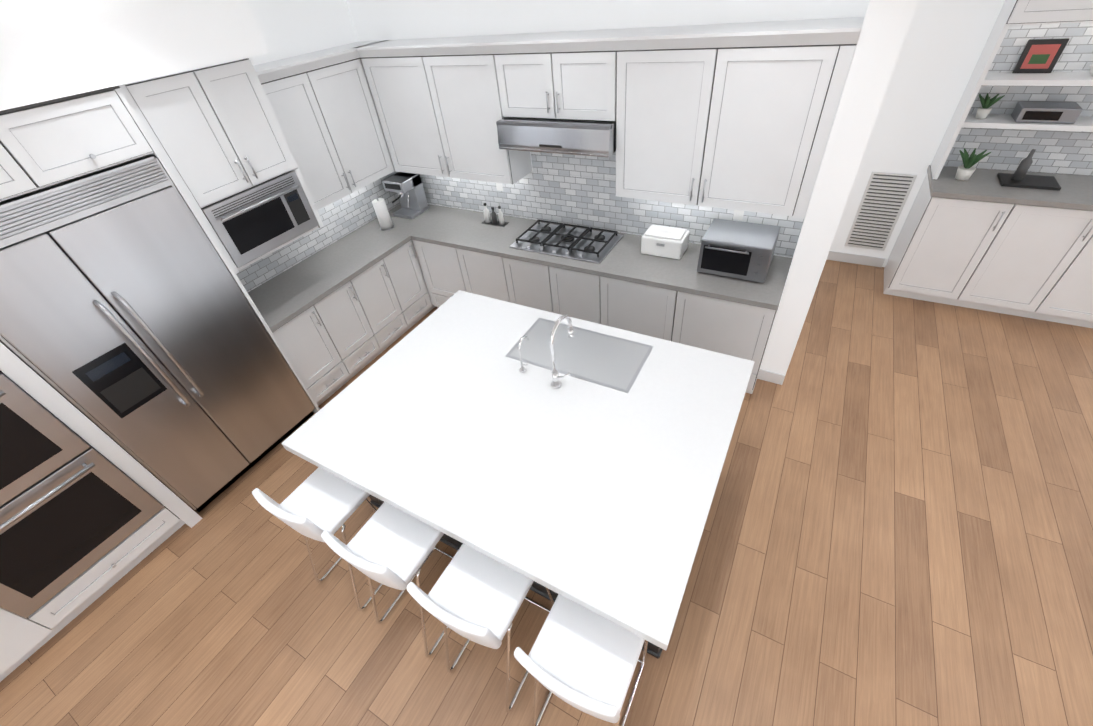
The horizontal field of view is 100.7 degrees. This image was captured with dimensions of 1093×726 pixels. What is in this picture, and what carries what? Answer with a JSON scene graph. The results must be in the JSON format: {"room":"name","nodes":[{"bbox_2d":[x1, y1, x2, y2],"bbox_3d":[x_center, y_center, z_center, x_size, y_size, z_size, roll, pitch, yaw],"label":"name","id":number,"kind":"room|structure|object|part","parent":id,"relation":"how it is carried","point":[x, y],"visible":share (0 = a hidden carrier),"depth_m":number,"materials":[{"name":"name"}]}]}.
{"room":"kitchen","nodes":[
{"label":"kitchen","id":0,"kind":"room"},
{"bbox_2d":[0,0,268,110],"bbox_3d":[-3.608,-0.215,0.681,0.690,0.610,6.560,16,47,24],"label":"soffit","id":1,"kind":"structure","parent":0,"point":[52,49],"depth_m":2.19,"materials":[{"name":"paint"}]},
{"bbox_2d":[248,0,357,64],"bbox_3d":[-3.076,-0.457,2.741,0.200,3.070,10.350,16,47,24],"label":"wall","id":2,"kind":"structure","parent":0,"point":[289,28],"depth_m":3.56,"materials":[{"name":"paint"}]},
{"bbox_2d":[0,114,59,201],"bbox_3d":[-2.802,-0.872,2.017,0.659,0.316,0.586,16,47,24],"label":"upper cabinet","id":3,"kind":"object","parent":2,"relation":"attached to","point":[21,173],"depth_m":2.06,"materials":[{"name":"grey wood"}]},
{"bbox_2d":[0,86,159,182],"bbox_3d":[-2.575,-1.165,2.315,0.659,0.316,0.586,16,47,24],"label":"upper cabinet","id":4,"kind":"object","parent":2,"relation":"attached to","point":[44,144],"depth_m":2.21,"materials":[{"name":"grey wood"}]},
{"bbox_2d":[118,58,323,273],"bbox_3d":[-2.210,-1.310,3.026,0.635,1.106,0.780,16,47,24],"label":"upper cabinet","id":5,"kind":"object","parent":2,"relation":"attached to","point":[215,133],"visible":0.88,"depth_m":2.75,"materials":[{"name":"grey wood"}]},
{"bbox_2d":[201,171,318,267],"bbox_3d":[-2.150,-1.065,3.232,0.603,0.405,0.685,16,47,24],"label":"microwave","id":6,"kind":"object","parent":5,"relation":"in","point":[254,222],"visible":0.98,"depth_m":3.09,"materials":[{"name":"grey metal"}]},
{"bbox_2d":[236,171,399,292],"bbox_3d":[-2.071,-1.269,4.108,0.010,0.446,2.160,16,47,24],"label":"tile backsplash","id":7,"kind":"structure","parent":2,"relation":"attached to","point":[349,213],"depth_m":4.19,"materials":[{"name":"white tile"}]},
{"bbox_2d":[253,45,392,210],"bbox_3d":[-1.857,-1.881,3.685,0.416,0.980,1.087,16,47,24],"label":"upper cabinet","id":8,"kind":"object","parent":2,"relation":"attached to","point":[321,104],"depth_m":3.61,"materials":[{"name":"grey wood"}]},
{"bbox_2d":[0,260,1092,725],"bbox_3d":[0.652,1.774,2.095,8.400,0.080,10.350,16,47,24],"label":"floor","id":9,"kind":"structure","parent":0,"point":[898,528],"depth_m":2.61,"materials":[{"name":"brown wood"}]},
{"bbox_2d":[0,607,59,681],"bbox_3d":[-3.454,0.893,1.737,0.659,2.456,0.868,16,47,24],"label":"tall cabinet","id":10,"kind":"object","parent":9,"relation":"on","point":[21,637],"depth_m":2.50,"materials":[{"name":"grey wood"}]},
{"bbox_2d":[0,373,163,617],"bbox_3d":[-2.991,0.582,2.380,0.702,1.407,0.752,16,47,24],"label":"double wall oven","id":11,"kind":"object","parent":10,"relation":"in","point":[73,506],"visible":1,"depth_m":2.46,"materials":[{"name":"grey metal"}]},
{"bbox_2d":[28,470,192,629],"bbox_3d":[-2.966,1.200,2.968,0.659,0.283,0.764,16,47,24],"label":"drawer","id":12,"kind":"object","parent":9,"relation":"on","point":[73,599],"depth_m":2.81,"materials":[{"name":"grey"}]},
{"bbox_2d":[0,155,314,511],"bbox_3d":[-2.521,-0.084,2.956,0.726,2.130,1.050,16,47,24],"label":"refrigerator","id":13,"kind":"object","parent":9,"relation":"on","point":[132,325],"visible":1,"depth_m":2.60,"materials":[{"name":"grey metal"}]},
{"bbox_2d":[273,300,357,405],"bbox_3d":[-2.158,-0.120,3.893,0.628,0.878,0.453,16,47,24],"label":"base cabinet","id":14,"kind":"object","parent":9,"relation":"on","point":[334,342],"depth_m":3.73,"materials":[{"name":"grey wood"}]},
{"bbox_2d":[252,467,382,610],"bbox_3d":[-1.157,0.906,2.570,0.390,0.915,0.523,16,47,24],"label":"bar stool","id":15,"kind":"object","parent":9,"relation":"on","point":[316,503],"visible":0.54,"depth_m":2.36,"materials":[{"name":"plastic"}]},
{"bbox_2d":[322,276,388,371],"bbox_3d":[-1.987,-0.341,4.118,0.628,0.878,0.516,16,47,24],"label":"base cabinet","id":16,"kind":"object","parent":9,"relation":"on","point":[350,309],"depth_m":4.01,"materials":[{"name":"grey wood"}]},
{"bbox_2d":[358,255,414,345],"bbox_3d":[-1.801,-0.581,4.362,0.628,0.878,0.516,16,47,24],"label":"base cabinet","id":17,"kind":"object","parent":9,"relation":"on","point":[380,282],"depth_m":4.25,"materials":[{"name":"grey wood"}]},
{"bbox_2d":[321,502,452,657],"bbox_3d":[-0.711,1.038,2.360,0.390,0.915,0.523,16,47,24],"label":"bar stool","id":18,"kind":"object","parent":9,"relation":"on","point":[388,545],"visible":0.75,"depth_m":2.15,"materials":[{"name":"plastic"}]},
{"bbox_2d":[389,244,428,323],"bbox_3d":[-1.632,-0.798,4.584,0.628,0.878,0.441,16,47,24],"label":"base cabinet","id":19,"kind":"object","parent":9,"relation":"on","point":[402,261],"depth_m":4.45,"materials":[{"name":"grey wood"}]},
{"bbox_2d":[406,240,472,311],"bbox_3d":[-0.862,-0.959,4.658,0.611,0.878,0.711,16,47,24],"label":"base cabinet","id":20,"kind":"object","parent":9,"relation":"on","point":[440,270],"depth_m":4.41,"materials":[{"name":"grey wood"}]},
{"bbox_2d":[248,224,411,332],"bbox_3d":[-1.932,-0.792,3.920,0.653,0.040,1.530,16,47,24],"label":"countertop","id":21,"kind":"structure","parent":20,"relation":"on","point":[286,296],"depth_m":3.86,"materials":[{"name":"grey stone"}]},
{"bbox_2d":[372,196,393,230],"bbox_3d":[-1.576,-1.444,4.338,0.140,0.310,0.140,16,47,24],"label":"paper towel roll","id":22,"kind":"object","parent":21,"relation":"on","point":[382,213],"visible":0.98,"depth_m":4.31,"materials":[{"name":"paper"}]},
{"bbox_2d":[367,204,791,309],"bbox_3d":[-0.011,-1.058,3.955,3.846,0.040,0.660,16,47,24],"label":"countertop","id":23,"kind":"structure","parent":20,"relation":"on","point":[463,229],"depth_m":3.59,"materials":[{"name":"grey stone"}]},
{"bbox_2d":[382,172,428,218],"bbox_3d":[-1.432,-1.665,4.529,0.260,0.360,0.351,16,47,24],"label":"coffee machine","id":24,"kind":"object","parent":23,"relation":"on","point":[408,188],"visible":0.85,"depth_m":4.50,"materials":[{"name":"metal"}]},
{"bbox_2d":[482,203,508,226],"bbox_3d":[-0.495,-1.396,4.233,0.260,0.180,0.100,16,47,24],"label":"bottles","id":25,"kind":"object","parent":23,"relation":"on","point":[495,222],"visible":1,"depth_m":4.24,"materials":[{"name":"white ceramic"}]},
{"bbox_2d":[509,219,622,263],"bbox_3d":[0.165,-1.057,3.856,0.840,0.052,0.500,16,47,24],"label":"gas cooktop","id":26,"kind":"object","parent":23,"relation":"in","point":[587,244],"visible":1,"depth_m":3.83,"materials":[{"name":"metal"}]},
{"bbox_2d":[641,225,689,259],"bbox_3d":[0.927,-0.952,3.547,0.320,0.165,0.230,16,47,24],"label":"bread box","id":27,"kind":"object","parent":23,"relation":"on","point":[665,241],"visible":1,"depth_m":3.48,"materials":[{"name":"white plastic"}]},
{"bbox_2d":[697,218,780,282],"bbox_3d":[1.362,-0.796,3.232,0.460,0.270,0.402,16,47,24],"label":"toaster oven","id":28,"kind":"object","parent":23,"relation":"on","point":[738,249],"visible":1,"depth_m":3.13,"materials":[{"name":"metal"}]},
{"bbox_2d":[406,544,553,712],"bbox_3d":[-0.265,1.169,2.150,0.390,0.915,0.523,16,47,24],"label":"bar stool","id":29,"kind":"object","parent":9,"relation":"on","point":[473,595],"visible":0.73,"depth_m":1.95,"materials":[{"name":"plastic"}]},
{"bbox_2d":[461,249,516,303],"bbox_3d":[-0.412,-0.854,4.477,0.630,0.878,0.638,16,47,24],"label":"base cabinet","id":30,"kind":"object","parent":9,"relation":"on","point":[490,276],"depth_m":4.12,"materials":[{"name":"grey wood"}]},
{"bbox_2d":[369,495,661,658],"bbox_3d":[-0.044,0.519,2.888,2.071,0.868,1.351,16,47,24],"label":"kitchen island","id":31,"kind":"object","parent":9,"relation":"on","point":[652,649],"visible":0.02,"depth_m":2.59,"materials":[{"name":"grey wood"}]},
{"bbox_2d":[281,290,754,650],"bbox_3d":[-0.119,0.232,2.516,2.110,0.062,1.600,16,47,24],"label":"island countertop","id":32,"kind":"structure","parent":31,"relation":"on","point":[590,483],"depth_m":2.28,"materials":[{"name":"white stone"}]},
{"bbox_2d":[518,314,573,388],"bbox_3d":[0.012,-0.106,2.530,0.354,0.398,0.254,16,47,24],"label":"faucet","id":33,"kind":"object","parent":32,"relation":"on","point":[555,383],"visible":1,"depth_m":2.49,"materials":[{"name":"silver metal"}]},
{"bbox_2d":[509,259,560,314],"bbox_3d":[0.007,-0.730,4.280,0.581,0.878,0.638,16,47,24],"label":"base cabinet","id":34,"kind":"object","parent":9,"relation":"on","point":[534,285],"depth_m":3.92,"materials":[{"name":"grey wood"}]},
{"bbox_2d":[514,594,647,725],"bbox_3d":[0.181,1.301,1.940,0.390,0.915,0.523,16,47,24],"label":"bar stool","id":35,"kind":"object","parent":9,"relation":"on","point":[581,658],"visible":0.65,"depth_m":1.74,"materials":[{"name":"plastic"}]},
{"bbox_2d":[557,268,608,325],"bbox_3d":[0.405,-0.613,4.093,0.581,0.878,0.638,16,47,24],"label":"base cabinet","id":36,"kind":"object","parent":9,"relation":"on","point":[583,296],"depth_m":3.73,"materials":[{"name":"grey wood"}]},
{"bbox_2d":[609,278,688,343],"bbox_3d":[0.868,-0.476,3.874,0.732,0.878,0.638,16,47,24],"label":"base cabinet","id":37,"kind":"object","parent":9,"relation":"on","point":[656,312],"depth_m":3.51,"materials":[{"name":"grey wood"}]},
{"bbox_2d":[681,294,776,393],"bbox_3d":[1.398,-0.319,3.625,0.731,0.878,0.638,16,47,24],"label":"base cabinet","id":38,"kind":"object","parent":9,"relation":"on","point":[739,330],"depth_m":3.27,"materials":[{"name":"grey wood"}]},
{"bbox_2d":[883,165,1092,327],"bbox_3d":[4.041,-0.990,3.893,1.600,1.040,0.655,16,47,24],"label":"base cabinet","id":39,"kind":"object","parent":9,"relation":"on","point":[981,239],"visible":1,"depth_m":3.75,"materials":[{"name":"grey wood"}]},
{"bbox_2d":[346,0,869,282],"bbox_3d":[0.127,-1.784,3.793,3.850,3.070,0.140,16,47,24],"label":"wall","id":40,"kind":"structure","parent":0,"point":[375,20],"depth_m":3.13,"materials":[{"name":"paint"}]},
{"bbox_2d":[357,38,456,177],"bbox_3d":[-1.107,-2.167,3.904,0.740,0.980,0.403,16,47,24],"label":"upper cabinet","id":41,"kind":"object","parent":40,"relation":"attached to","point":[399,76],"depth_m":3.77,"materials":[{"name":"grey wood"}]},
{"bbox_2d":[425,34,531,183],"bbox_3d":[-0.564,-2.032,3.676,0.718,0.980,0.338,16,47,24],"label":"upper cabinet","id":42,"kind":"object","parent":40,"relation":"attached to","point":[464,68],"depth_m":3.51,"materials":[{"name":"grey wood"}]},
{"bbox_2d":[493,31,572,118],"bbox_3d":[-0.047,-2.062,3.253,0.518,0.470,0.338,16,47,24],"label":"upper cabinet","id":43,"kind":"object","parent":40,"relation":"attached to","point":[528,64],"depth_m":3.13,"materials":[{"name":"grey wood"}]},
{"bbox_2d":[496,117,615,156],"bbox_3d":[0.129,-1.725,3.362,0.902,0.200,0.448,16,47,24],"label":"range hood","id":44,"kind":"object","parent":40,"relation":"attached to","point":[579,137],"visible":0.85,"depth_m":3.20,"materials":[{"name":"metal"}]},
{"bbox_2d":[561,28,632,124],"bbox_3d":[0.295,-1.961,3.092,0.518,0.470,0.338,16,47,24],"label":"upper cabinet","id":45,"kind":"object","parent":40,"relation":"attached to","point":[588,57],"depth_m":2.95,"materials":[{"name":"grey wood"}]},
{"bbox_2d":[396,151,803,256],"bbox_3d":[0.103,-1.635,3.835,3.846,0.953,0.011,16,47,24],"label":"tile backsplash","id":46,"kind":"structure","parent":40,"relation":"attached to","point":[580,190],"depth_m":3.85,"materials":[{"name":"white tile"}]},
{"bbox_2d":[616,17,863,218],"bbox_3d":[1.102,-1.540,2.892,1.274,0.980,0.338,16,47,24],"label":"upper cabinet","id":47,"kind":"object","parent":40,"relation":"attached to","point":[737,116],"depth_m":2.71,"materials":[{"name":"grey wood"}]},
{"bbox_2d":[760,0,917,374],"bbox_3d":[2.213,-1.675,3.382,0.190,3.070,2.200,16,47,24],"label":"wall","id":48,"kind":"structure","parent":0,"point":[884,29],"depth_m":2.56,"materials":[{"name":"paint"}]},
{"bbox_2d":[757,251,885,384],"bbox_3d":[2.633,-0.479,4.223,0.850,0.100,2.213,16,47,24],"label":"baseboard","id":49,"kind":"structure","parent":48,"relation":"attached to","point":[770,376],"depth_m":4.78,"materials":[{"name":"white wood"}]},
{"bbox_2d":[830,0,1092,266],"bbox_3d":[2.921,-2.374,4.071,8.200,3.070,0.200,16,47,24],"label":"wall","id":50,"kind":"structure","parent":0,"point":[944,43],"depth_m":3.82,"materials":[{"name":"paint"}]},
{"bbox_2d":[844,172,917,250],"bbox_3d":[3.288,-1.485,4.486,0.360,0.770,0.020,16,47,24],"label":"air vent","id":51,"kind":"object","parent":50,"relation":"in","point":[882,204],"visible":1,"depth_m":4.46,"materials":[{"name":"white plastic"}]},
{"bbox_2d":[944,22,1092,190],"bbox_3d":[4.021,-1.843,3.276,1.548,1.046,0.398,16,47,24],"label":"shelf","id":52,"kind":"object","parent":50,"relation":"attached to","point":[1003,137],"depth_m":3.51,"materials":[{"name":"tile"}]},
{"bbox_3d":[3.702,-1.883,3.457,0.715,0.925,0.370,16,47,24],"label":"shelf items","id":53,"kind":"part","parent":52,"relation":"part of"},
{"bbox_2d":[995,0,1092,27],"bbox_3d":[3.487,-2.739,2.819,0.593,0.966,0.378,16,47,24],"label":"upper cabinet","id":54,"kind":"object","parent":50,"relation":"attached to","point":[1021,12],"depth_m":3.03,"materials":[{"name":"grey wood"}]}
]}

